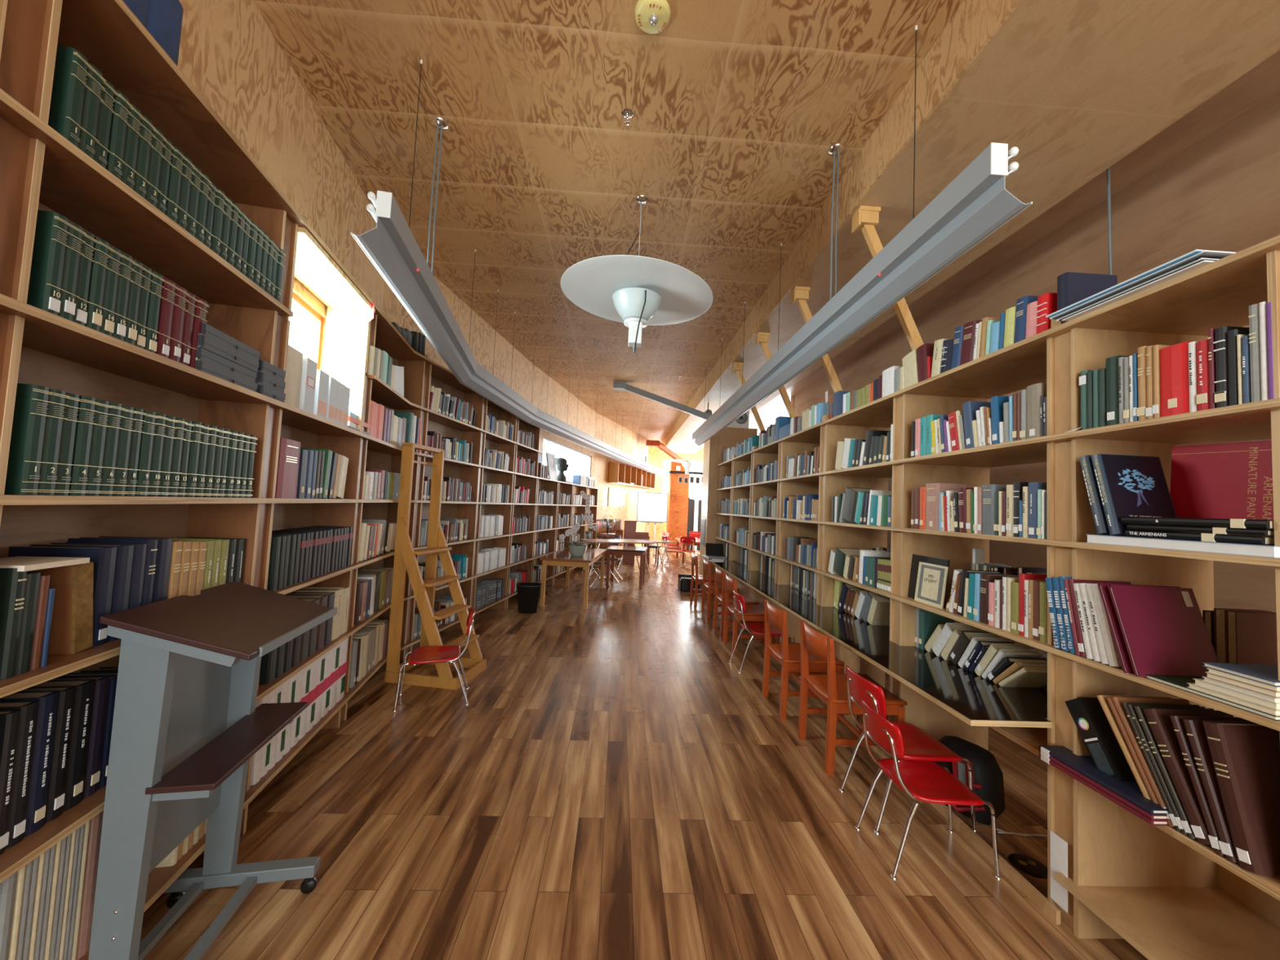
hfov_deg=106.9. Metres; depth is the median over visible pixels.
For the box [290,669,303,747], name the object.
binder
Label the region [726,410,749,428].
ventilation unit
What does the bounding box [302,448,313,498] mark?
book
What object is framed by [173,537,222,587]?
book
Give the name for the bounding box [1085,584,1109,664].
book
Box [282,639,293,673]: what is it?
book
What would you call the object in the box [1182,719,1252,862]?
book
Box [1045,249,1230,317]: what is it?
magazine
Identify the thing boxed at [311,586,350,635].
book
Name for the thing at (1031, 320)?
book
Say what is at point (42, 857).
journal
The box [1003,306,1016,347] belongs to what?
book
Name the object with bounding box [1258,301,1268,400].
book
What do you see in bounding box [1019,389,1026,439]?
book
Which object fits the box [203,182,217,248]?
volume
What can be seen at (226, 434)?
volume
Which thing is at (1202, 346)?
book
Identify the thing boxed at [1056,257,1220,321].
magazine
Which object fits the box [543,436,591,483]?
window
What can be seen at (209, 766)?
shelf
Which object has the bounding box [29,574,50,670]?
book
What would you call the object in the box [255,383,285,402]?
box
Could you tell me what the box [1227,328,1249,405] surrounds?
book
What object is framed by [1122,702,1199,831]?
book
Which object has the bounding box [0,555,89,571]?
booklet
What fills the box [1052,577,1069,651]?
book
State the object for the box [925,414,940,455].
book
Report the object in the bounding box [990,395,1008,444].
book
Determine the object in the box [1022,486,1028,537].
book
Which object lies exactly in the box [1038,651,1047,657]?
book
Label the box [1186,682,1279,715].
booklet
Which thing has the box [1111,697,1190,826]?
book
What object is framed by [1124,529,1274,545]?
book
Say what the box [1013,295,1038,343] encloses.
book
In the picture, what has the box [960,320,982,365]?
book
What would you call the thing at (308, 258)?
bay
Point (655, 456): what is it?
wall
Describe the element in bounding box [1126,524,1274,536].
book
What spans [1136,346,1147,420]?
book
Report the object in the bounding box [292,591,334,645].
book
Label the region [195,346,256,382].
box
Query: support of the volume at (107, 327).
on the bay at (43, 170)
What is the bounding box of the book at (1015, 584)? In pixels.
[1011,581,1019,634]
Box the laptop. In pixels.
[705,542,726,558]
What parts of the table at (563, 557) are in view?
leg, leg, leg, leg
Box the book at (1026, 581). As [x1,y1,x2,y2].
[1024,579,1028,637]
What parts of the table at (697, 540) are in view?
leg, leg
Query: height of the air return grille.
0.510 m
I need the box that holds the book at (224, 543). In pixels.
[177,537,229,586]
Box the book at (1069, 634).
[1058,576,1075,653]
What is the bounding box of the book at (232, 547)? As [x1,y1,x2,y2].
[176,537,236,583]
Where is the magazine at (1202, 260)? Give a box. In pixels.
[1058,258,1217,321]
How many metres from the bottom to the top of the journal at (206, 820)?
0.390 m
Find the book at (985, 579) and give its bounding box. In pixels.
[979,573,1019,624]
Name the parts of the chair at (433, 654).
leg, leg, seat, frame, leg, leg, backrest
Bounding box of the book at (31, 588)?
[14,572,40,675]
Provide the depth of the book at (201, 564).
1.79 m
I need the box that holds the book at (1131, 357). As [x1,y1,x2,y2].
[1128,355,1133,422]
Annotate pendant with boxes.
[560,195,713,353]
[668,442,702,475]
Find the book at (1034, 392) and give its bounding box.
[1026,382,1046,439]
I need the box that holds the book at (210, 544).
[173,538,214,589]
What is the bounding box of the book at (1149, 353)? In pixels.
[1145,345,1154,418]
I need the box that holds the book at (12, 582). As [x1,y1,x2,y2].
[0,568,26,679]
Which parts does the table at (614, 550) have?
leg, leg, leg, leg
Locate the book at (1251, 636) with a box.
[1225,610,1277,666]
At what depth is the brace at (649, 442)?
15.88 m
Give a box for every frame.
[588,560,610,586]
[599,556,622,582]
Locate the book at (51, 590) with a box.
[40,587,55,666]
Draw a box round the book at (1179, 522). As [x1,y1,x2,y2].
[1120,516,1274,529]
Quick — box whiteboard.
[636,492,668,555]
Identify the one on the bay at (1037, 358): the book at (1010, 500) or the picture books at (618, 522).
the book at (1010, 500)
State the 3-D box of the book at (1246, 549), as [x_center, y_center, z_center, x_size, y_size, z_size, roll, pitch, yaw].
[1.830,0.214,1.544,0.260,0.032,0.519,3,-3,-2]
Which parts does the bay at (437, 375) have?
filler post, panel, shelf, panel, shelf, shelf, shelf, shelf, shelf, shelf, panel, filler post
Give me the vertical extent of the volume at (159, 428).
0.269 m
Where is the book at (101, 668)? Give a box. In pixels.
[98,666,118,670]
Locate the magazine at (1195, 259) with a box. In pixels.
[1054,257,1198,319]
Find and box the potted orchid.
[558,490,597,556]
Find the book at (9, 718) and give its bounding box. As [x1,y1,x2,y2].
[0,709,20,854]
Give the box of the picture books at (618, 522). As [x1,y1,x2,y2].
[595,518,622,547]
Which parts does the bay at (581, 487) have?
panel, panel, shelf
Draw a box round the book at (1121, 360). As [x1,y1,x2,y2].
[1118,356,1126,423]
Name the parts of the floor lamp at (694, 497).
lamp shade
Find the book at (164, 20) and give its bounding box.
[146,0,183,66]
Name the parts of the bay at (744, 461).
shelf, shelf, shelf, panel, shelf, panel, filler post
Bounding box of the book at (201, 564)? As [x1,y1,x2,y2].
[186,540,207,595]
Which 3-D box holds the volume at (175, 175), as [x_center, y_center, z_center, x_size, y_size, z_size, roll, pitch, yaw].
[-1.613,-0.952,1.522,0.221,0.261,0.041,3,-3,-12]
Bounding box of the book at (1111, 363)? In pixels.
[1105,355,1128,426]
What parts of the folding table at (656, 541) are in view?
leg, leg, leg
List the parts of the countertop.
modesty panel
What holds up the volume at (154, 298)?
on the bay at (43, 170)
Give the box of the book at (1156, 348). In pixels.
[1152,344,1170,417]
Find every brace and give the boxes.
[613,381,711,420]
[645,440,683,459]
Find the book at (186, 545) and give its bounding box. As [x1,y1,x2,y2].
[174,540,191,595]
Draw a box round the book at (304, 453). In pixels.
[296,448,308,498]
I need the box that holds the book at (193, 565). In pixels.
[183,540,199,595]
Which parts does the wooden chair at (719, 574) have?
leg, backrest, leg, seat, seat rail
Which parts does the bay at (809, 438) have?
shelf, shelf, panel, shelf, shelf, panel, filler post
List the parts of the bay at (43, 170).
filler post, panel, shelf, panel, shelf, shelf, shelf, shelf, shelf, shelf, panel, filler post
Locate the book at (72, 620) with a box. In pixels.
[26,561,93,654]
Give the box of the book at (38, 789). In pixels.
[0,689,59,837]
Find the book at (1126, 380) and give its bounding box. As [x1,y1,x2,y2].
[1123,356,1129,422]
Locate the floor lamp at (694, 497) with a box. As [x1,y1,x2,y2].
[688,495,702,553]
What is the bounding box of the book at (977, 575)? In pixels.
[973,573,1007,621]
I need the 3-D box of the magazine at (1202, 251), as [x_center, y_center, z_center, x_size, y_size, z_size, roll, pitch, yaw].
[1.846,-0.680,1.719,0.258,0.008,0.523,3,-3,-2]
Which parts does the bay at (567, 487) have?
filler post, panel, shelf, panel, shelf, shelf, shelf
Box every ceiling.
[253,0,964,442]
[748,49,1279,435]
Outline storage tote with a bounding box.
[677,573,700,591]
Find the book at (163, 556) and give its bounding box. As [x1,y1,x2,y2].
[98,536,173,603]
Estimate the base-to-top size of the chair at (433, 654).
0.666 m
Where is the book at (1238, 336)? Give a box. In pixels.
[1236,334,1249,404]
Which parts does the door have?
frame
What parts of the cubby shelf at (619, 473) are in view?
shelf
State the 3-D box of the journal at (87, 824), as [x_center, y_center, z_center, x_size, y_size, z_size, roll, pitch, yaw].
[-1.681,1.150,1.328,0.200,0.420,0.016,3,-3,-12]
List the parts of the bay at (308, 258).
panel, filler post, panel, shelf, shelf, shelf, shelf, shelf, shelf, panel, filler post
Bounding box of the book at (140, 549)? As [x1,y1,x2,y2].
[66,541,146,608]
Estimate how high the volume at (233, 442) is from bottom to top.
0.267 m
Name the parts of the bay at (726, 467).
shelf, shelf, panel, shelf, shelf, panel, filler post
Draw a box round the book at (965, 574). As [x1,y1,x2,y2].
[957,569,1004,616]
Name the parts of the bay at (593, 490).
panel, panel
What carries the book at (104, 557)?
on the bay at (43, 170)
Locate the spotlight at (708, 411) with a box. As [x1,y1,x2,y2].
[705,402,712,414]
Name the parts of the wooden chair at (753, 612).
leg, backrest, leg, seat, seat rail, leg, leg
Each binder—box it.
[249,694,267,786]
[260,688,275,777]
[267,684,281,770]
[275,679,288,763]
[283,674,296,755]
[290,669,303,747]
[297,663,311,740]
[305,658,318,733]
[313,653,325,725]
[320,648,333,718]
[328,643,340,711]
[336,637,348,702]
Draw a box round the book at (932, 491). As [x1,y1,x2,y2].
[925,483,972,530]
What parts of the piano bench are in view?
seat, leg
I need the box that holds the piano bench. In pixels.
[648,543,660,564]
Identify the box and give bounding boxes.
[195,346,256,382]
[195,359,257,391]
[197,333,259,372]
[201,321,260,361]
[254,371,285,392]
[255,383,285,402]
[257,359,285,382]
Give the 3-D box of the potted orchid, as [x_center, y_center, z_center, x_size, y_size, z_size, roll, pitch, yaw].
[-0.946,0.679,7.454,0.629,1.034,0.547,3,-3,-10]
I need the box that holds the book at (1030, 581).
[1028,579,1045,639]
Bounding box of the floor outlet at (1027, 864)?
[1008,853,1047,878]
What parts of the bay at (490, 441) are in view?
filler post, panel, panel, shelf, shelf, shelf, shelf, shelf, shelf, shelf, panel, filler post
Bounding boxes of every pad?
[346,426,369,435]
[347,416,370,428]
[347,421,357,428]
[348,411,358,419]
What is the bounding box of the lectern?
[88,581,337,959]
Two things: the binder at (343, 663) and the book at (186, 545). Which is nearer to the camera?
the book at (186, 545)
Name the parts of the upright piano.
leg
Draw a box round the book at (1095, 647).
[1078,582,1101,662]
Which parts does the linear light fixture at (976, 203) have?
power cord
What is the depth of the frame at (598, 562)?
8.97 m
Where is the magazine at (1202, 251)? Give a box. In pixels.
[1049,250,1235,319]
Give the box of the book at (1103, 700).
[1096,695,1171,799]
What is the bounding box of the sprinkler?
[621,108,633,125]
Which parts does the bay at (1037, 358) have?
filler post, panel, shelf, shelf, shelf, shelf, shelf, panel, filler post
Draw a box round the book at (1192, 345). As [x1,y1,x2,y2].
[1188,341,1198,412]
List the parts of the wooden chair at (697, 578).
leg, backrest, leg, seat, seat rail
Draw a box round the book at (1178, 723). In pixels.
[1169,715,1248,855]
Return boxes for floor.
[139,542,1148,959]
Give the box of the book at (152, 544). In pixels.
[67,537,157,605]
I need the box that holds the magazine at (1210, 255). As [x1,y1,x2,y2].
[1052,251,1234,319]
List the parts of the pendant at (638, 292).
lamp shade, reflector dish, cord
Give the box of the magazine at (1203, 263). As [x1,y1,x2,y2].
[1062,260,1213,320]
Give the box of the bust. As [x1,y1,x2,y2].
[555,457,568,482]
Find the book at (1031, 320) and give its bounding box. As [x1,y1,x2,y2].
[1025,301,1037,338]
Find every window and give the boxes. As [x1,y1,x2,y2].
[291,293,323,369]
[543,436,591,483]
[602,486,608,506]
[609,487,624,506]
[639,453,645,462]
[661,460,702,495]
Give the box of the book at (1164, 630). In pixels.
[1107,585,1218,676]
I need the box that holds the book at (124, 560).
[33,542,134,641]
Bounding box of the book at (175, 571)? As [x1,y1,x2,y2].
[167,540,182,599]
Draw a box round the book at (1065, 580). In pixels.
[1063,578,1080,655]
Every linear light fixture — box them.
[351,58,662,475]
[692,24,1032,445]
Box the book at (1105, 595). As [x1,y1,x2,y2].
[1097,583,1180,673]
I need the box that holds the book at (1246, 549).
[1085,533,1279,558]
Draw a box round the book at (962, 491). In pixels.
[957,487,973,532]
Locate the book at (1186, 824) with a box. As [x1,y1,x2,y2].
[1133,706,1213,839]
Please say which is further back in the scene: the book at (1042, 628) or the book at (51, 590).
the book at (1042, 628)
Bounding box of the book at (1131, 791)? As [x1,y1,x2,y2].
[1038,745,1168,814]
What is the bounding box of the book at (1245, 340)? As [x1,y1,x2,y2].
[1241,336,1251,403]
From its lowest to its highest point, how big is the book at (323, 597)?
0.304 m
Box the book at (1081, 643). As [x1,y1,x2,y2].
[1068,579,1130,657]
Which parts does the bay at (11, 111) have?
panel, shelf, filler post, shelf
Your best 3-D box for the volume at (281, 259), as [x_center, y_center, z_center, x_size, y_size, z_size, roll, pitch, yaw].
[-1.743,-0.925,2.141,0.221,0.262,0.041,3,-3,-12]
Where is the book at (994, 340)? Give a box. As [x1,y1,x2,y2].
[989,321,999,353]
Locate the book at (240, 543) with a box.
[188,537,245,582]
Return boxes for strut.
[731,362,764,431]
[755,332,796,418]
[790,286,843,392]
[851,205,924,350]
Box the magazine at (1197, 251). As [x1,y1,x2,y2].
[1048,250,1202,317]
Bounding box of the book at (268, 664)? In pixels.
[258,648,277,684]
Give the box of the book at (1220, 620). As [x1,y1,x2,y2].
[1213,608,1272,662]
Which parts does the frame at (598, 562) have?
seat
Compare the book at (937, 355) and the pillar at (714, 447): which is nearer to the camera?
the book at (937, 355)
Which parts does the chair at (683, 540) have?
backrest, seat, frame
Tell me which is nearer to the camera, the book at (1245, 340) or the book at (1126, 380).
the book at (1245, 340)
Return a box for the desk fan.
[601,515,614,533]
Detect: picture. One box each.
[537,453,542,463]
[546,452,557,480]
[1117,468,1155,506]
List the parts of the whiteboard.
frame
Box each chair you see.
[392,607,475,711]
[649,533,669,560]
[659,535,686,568]
[661,531,681,559]
[662,533,682,562]
[679,536,698,568]
[688,531,700,555]
[689,552,721,608]
[701,558,738,618]
[712,566,758,637]
[723,573,775,653]
[728,590,795,673]
[762,599,844,720]
[797,620,906,775]
[838,665,977,835]
[854,698,1001,880]
[933,735,1004,825]
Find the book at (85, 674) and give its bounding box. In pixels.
[62,673,117,675]
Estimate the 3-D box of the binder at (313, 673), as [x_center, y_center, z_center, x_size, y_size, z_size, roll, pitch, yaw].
[-1.980,1.215,2.705,0.221,0.414,0.090,3,-3,-12]
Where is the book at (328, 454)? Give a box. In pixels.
[300,447,333,498]
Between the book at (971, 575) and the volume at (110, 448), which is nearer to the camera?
the volume at (110, 448)
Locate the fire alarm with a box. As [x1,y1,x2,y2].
[635,0,670,34]
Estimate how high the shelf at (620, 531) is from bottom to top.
0.850 m
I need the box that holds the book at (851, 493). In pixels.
[842,487,870,524]
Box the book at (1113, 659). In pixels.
[1091,584,1121,666]
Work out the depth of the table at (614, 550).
8.94 m
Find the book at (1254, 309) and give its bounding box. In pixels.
[1248,303,1262,402]
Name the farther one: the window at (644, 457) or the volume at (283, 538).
the window at (644, 457)
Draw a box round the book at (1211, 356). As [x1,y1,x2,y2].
[1208,328,1216,408]
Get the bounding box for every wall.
[177,0,384,370]
[382,275,531,401]
[528,363,596,578]
[593,413,613,560]
[606,421,648,557]
[641,442,703,539]
[661,0,1279,453]
[791,90,1279,717]
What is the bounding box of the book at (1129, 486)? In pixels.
[1091,453,1179,535]
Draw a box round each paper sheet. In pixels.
[707,560,724,562]
[711,558,724,561]
[1050,830,1067,912]
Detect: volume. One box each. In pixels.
[4,382,53,495]
[26,209,71,315]
[37,388,69,495]
[48,44,91,147]
[53,392,82,495]
[57,221,85,321]
[68,395,98,495]
[72,230,97,325]
[78,62,106,159]
[84,236,111,331]
[84,399,111,495]
[93,78,117,168]
[98,401,124,496]
[99,244,124,336]
[106,89,132,180]
[111,251,134,340]
[111,404,136,496]
[120,102,144,189]
[123,258,145,345]
[124,407,146,496]
[133,114,155,199]
[134,265,154,348]
[134,410,158,496]
[143,271,164,352]
[145,125,166,207]
[147,412,168,496]
[155,136,174,213]
[155,277,177,358]
[157,415,177,497]
[164,145,186,222]
[168,284,189,362]
[168,417,186,497]
[176,155,195,230]
[177,419,194,497]
[179,291,198,365]
[184,421,204,497]
[186,164,203,236]
[188,297,208,368]
[195,172,211,243]
[195,423,210,497]
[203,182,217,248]
[203,425,218,497]
[210,187,226,255]
[210,426,226,497]
[217,428,231,497]
[219,195,234,261]
[223,430,239,497]
[226,201,240,266]
[231,431,245,497]
[233,208,247,271]
[238,433,252,497]
[240,215,252,275]
[244,434,256,497]
[245,221,259,281]
[253,226,265,285]
[258,232,271,289]
[264,238,275,294]
[266,536,280,591]
[270,243,279,297]
[271,533,296,586]
[271,533,301,584]
[271,534,290,587]
[271,535,286,589]
[274,248,285,302]
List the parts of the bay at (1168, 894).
filler post, panel, shelf, shelf, shelf, shelf, shelf, shelf, rail, panel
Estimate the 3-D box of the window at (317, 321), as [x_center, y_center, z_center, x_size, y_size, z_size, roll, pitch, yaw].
[-2.099,-0.772,2.640,0.060,0.740,1.220,3,-3,-11]
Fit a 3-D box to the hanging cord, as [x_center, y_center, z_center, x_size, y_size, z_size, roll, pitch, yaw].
[2.852,-1.278,2.880,0.024,1.620,0.016,3,-3,-2]
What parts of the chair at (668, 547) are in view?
seat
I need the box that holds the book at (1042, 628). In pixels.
[1038,581,1047,643]
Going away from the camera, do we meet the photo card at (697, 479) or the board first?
the board
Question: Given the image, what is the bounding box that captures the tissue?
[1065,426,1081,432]
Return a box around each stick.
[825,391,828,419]
[830,395,831,417]
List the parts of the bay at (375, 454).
filler post, panel, panel, shelf, shelf, shelf, shelf, shelf, shelf, panel, shelf, filler post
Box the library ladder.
[383,442,486,689]
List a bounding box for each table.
[539,546,607,609]
[580,538,654,577]
[605,545,647,589]
[609,537,675,570]
[675,537,700,563]
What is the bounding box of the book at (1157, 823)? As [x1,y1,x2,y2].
[1039,754,1168,826]
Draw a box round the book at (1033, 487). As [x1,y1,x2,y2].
[1028,482,1046,538]
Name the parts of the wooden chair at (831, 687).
leg, backrest, seat rail, leg, seat, leg, seat rail, leg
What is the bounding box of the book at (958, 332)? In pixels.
[951,325,964,368]
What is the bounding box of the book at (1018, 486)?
[1012,481,1028,537]
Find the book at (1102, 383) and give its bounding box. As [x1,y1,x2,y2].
[1098,368,1106,426]
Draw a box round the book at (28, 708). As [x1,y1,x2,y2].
[0,699,39,849]
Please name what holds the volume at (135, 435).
on the bay at (43, 170)
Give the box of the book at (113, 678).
[60,675,117,789]
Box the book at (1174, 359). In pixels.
[1160,341,1191,417]
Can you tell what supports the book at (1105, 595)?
on the bay at (1168, 894)
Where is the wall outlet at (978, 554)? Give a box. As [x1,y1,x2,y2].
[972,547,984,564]
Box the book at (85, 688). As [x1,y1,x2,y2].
[33,679,95,811]
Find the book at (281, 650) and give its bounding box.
[274,644,284,678]
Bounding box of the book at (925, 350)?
[916,342,933,382]
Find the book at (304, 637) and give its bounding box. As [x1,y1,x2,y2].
[298,601,311,662]
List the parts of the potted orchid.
pot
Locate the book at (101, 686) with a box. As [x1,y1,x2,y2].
[51,675,109,798]
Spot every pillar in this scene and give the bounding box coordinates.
[666,461,689,551]
[698,426,757,594]
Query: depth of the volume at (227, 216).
1.78 m
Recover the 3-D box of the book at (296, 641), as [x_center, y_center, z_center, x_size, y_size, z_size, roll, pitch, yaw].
[-1.920,0.822,2.494,0.230,0.299,0.084,3,-3,-12]
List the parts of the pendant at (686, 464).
reflector dish, lamp shade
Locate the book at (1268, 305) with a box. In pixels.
[1266,302,1274,399]
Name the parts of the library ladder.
board, board, rail, rail, board, rail, board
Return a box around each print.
[537,455,541,462]
[547,454,556,479]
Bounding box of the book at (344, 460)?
[335,454,348,498]
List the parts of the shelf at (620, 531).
shelf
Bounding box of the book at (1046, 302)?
[1035,292,1057,333]
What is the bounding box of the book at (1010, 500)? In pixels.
[1005,484,1013,536]
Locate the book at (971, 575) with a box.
[967,573,974,619]
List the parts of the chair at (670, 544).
seat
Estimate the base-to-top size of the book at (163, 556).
0.295 m
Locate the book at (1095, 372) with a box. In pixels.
[1093,369,1099,427]
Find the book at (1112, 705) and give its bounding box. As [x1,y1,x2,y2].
[1106,697,1159,804]
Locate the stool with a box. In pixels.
[600,533,614,568]
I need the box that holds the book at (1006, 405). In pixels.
[1003,402,1009,442]
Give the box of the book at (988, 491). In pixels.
[982,484,1006,534]
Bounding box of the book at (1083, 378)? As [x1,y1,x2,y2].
[1079,369,1093,430]
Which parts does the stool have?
seat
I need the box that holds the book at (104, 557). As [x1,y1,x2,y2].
[8,544,117,648]
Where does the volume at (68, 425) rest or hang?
on the bay at (43, 170)
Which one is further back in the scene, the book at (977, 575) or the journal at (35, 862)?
the book at (977, 575)
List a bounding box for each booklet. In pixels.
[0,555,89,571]
[914,561,948,608]
[1143,674,1279,720]
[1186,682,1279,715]
[1193,678,1279,710]
[1202,662,1279,686]
[1202,676,1279,702]
[1204,671,1279,697]
[1206,667,1279,691]
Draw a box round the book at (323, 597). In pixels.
[285,594,327,651]
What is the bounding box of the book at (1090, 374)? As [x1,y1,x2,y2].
[1087,371,1093,428]
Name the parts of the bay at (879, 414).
filler post, shelf, panel, shelf, shelf, shelf, panel, filler post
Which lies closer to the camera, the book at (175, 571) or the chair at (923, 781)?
the book at (175, 571)
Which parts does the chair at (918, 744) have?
leg, backrest, leg, frame, seat, leg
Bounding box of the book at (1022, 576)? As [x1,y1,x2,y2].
[1017,573,1047,635]
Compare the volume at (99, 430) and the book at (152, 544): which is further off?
the book at (152, 544)
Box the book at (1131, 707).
[1126,704,1204,835]
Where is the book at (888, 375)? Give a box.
[881,365,902,397]
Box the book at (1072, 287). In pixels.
[1057,271,1117,311]
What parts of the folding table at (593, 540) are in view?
leg, leg, leg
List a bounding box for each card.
[367,301,374,322]
[678,476,682,483]
[684,476,688,483]
[689,476,693,483]
[695,476,699,483]
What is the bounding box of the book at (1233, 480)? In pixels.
[1169,439,1273,535]
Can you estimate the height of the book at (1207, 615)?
0.207 m
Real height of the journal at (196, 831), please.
0.378 m
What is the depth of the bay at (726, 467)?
8.61 m
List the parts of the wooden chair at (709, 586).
leg, backrest, leg, seat, seat rail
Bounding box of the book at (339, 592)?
[295,586,343,640]
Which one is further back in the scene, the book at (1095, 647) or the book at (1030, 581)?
the book at (1030, 581)
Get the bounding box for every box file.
[284,344,302,408]
[298,356,317,413]
[313,369,329,418]
[325,376,337,421]
[333,380,340,422]
[337,382,345,425]
[342,386,350,426]
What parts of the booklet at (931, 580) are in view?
ornamental frame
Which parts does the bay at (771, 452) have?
shelf, shelf, shelf, panel, shelf, panel, filler post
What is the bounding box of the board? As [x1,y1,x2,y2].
[713,593,1060,924]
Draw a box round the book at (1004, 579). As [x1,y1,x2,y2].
[1002,577,1019,630]
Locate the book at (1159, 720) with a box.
[1142,708,1233,844]
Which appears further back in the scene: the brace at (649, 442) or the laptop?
the brace at (649, 442)
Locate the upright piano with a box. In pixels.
[622,519,649,564]
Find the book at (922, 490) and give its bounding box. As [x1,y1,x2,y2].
[920,487,925,529]
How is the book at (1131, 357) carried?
on the bay at (1168, 894)
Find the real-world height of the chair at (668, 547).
0.800 m
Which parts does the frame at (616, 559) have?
seat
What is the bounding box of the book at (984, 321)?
[979,316,999,357]
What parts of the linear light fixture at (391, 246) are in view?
power cord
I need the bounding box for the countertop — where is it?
[700,554,1052,728]
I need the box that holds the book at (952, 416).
[947,411,959,450]
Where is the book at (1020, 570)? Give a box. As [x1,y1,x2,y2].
[1017,566,1046,574]
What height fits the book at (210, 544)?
0.271 m
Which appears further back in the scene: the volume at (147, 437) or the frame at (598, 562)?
the frame at (598, 562)
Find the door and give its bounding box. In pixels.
[686,494,702,550]
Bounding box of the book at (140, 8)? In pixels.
[122,0,149,28]
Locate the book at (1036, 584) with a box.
[1032,581,1039,640]
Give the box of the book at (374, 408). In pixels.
[368,400,378,438]
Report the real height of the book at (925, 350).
0.244 m
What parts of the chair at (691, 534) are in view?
backrest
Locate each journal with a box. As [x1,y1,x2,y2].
[0,871,17,959]
[7,865,26,959]
[15,861,32,959]
[22,856,39,959]
[28,851,45,959]
[33,848,50,959]
[38,844,56,959]
[44,840,62,959]
[48,835,67,959]
[53,833,71,959]
[58,829,76,959]
[62,826,80,959]
[66,823,84,959]
[71,819,90,959]
[75,811,102,959]
[88,810,103,946]
[155,844,178,867]
[177,840,183,860]
[182,835,188,855]
[187,830,194,849]
[192,826,199,844]
[198,820,204,839]
[203,817,207,834]
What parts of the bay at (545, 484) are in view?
panel, panel, shelf, shelf, shelf, shelf, panel, shelf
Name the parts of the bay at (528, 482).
filler post, panel, shelf, panel, shelf, shelf, shelf, shelf, shelf, panel, shelf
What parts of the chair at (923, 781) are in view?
leg, backrest, leg, frame, seat, leg, leg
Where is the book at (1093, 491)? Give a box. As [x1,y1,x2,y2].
[1079,454,1110,534]
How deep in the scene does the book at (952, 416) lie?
2.59 m
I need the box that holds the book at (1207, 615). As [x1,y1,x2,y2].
[1202,609,1214,649]
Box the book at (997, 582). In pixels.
[994,579,1002,628]
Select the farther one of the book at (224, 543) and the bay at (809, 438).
the bay at (809, 438)
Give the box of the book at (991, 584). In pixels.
[987,582,994,626]
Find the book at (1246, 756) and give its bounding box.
[1202,720,1279,875]
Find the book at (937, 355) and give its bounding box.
[930,338,951,377]
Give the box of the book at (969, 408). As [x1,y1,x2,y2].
[962,400,991,448]
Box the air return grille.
[700,518,706,546]
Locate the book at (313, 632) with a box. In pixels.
[296,597,319,657]
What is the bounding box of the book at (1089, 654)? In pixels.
[1073,583,1093,659]
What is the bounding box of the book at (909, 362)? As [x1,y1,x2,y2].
[902,349,918,387]
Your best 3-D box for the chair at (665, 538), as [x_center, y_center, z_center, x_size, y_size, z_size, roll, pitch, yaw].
[0.882,1.875,12.465,0.630,0.800,0.454,4,-3,-17]
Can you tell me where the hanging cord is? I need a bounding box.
[1106,167,1112,275]
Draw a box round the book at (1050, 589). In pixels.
[1044,577,1062,648]
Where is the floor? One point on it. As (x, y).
(611, 784)
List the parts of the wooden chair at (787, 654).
leg, backrest, seat rail, leg, seat, seat rail, leg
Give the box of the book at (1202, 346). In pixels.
[1196,339,1209,411]
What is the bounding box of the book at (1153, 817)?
[1039,749,1167,820]
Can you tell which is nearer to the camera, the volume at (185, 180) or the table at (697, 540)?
the volume at (185, 180)
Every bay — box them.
[0,0,39,310]
[0,0,302,959]
[240,216,380,835]
[340,305,432,723]
[406,360,486,660]
[471,398,519,626]
[506,417,541,608]
[531,477,560,585]
[552,481,575,584]
[569,484,588,570]
[584,486,599,565]
[715,455,733,559]
[728,446,753,569]
[746,440,782,584]
[773,415,825,605]
[816,382,901,721]
[890,319,1066,923]
[1052,235,1279,959]
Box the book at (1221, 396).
[1213,326,1249,408]
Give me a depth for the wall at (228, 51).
2.56 m
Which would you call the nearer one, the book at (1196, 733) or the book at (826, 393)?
the book at (1196, 733)
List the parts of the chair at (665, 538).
backrest, frame, seat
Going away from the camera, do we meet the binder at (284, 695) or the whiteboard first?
the binder at (284, 695)
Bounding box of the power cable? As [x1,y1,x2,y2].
[996,828,1047,837]
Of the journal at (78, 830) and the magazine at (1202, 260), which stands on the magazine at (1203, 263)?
the magazine at (1202, 260)
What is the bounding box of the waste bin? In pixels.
[515,582,542,613]
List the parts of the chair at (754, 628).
leg, backrest, leg, seat, frame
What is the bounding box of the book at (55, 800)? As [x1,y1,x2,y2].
[19,685,75,823]
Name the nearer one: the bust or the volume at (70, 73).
the volume at (70, 73)
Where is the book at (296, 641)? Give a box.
[290,634,301,667]
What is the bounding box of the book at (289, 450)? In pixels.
[275,437,301,498]
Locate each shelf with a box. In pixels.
[145,702,308,794]
[595,528,623,557]
[608,462,655,488]
[669,471,702,475]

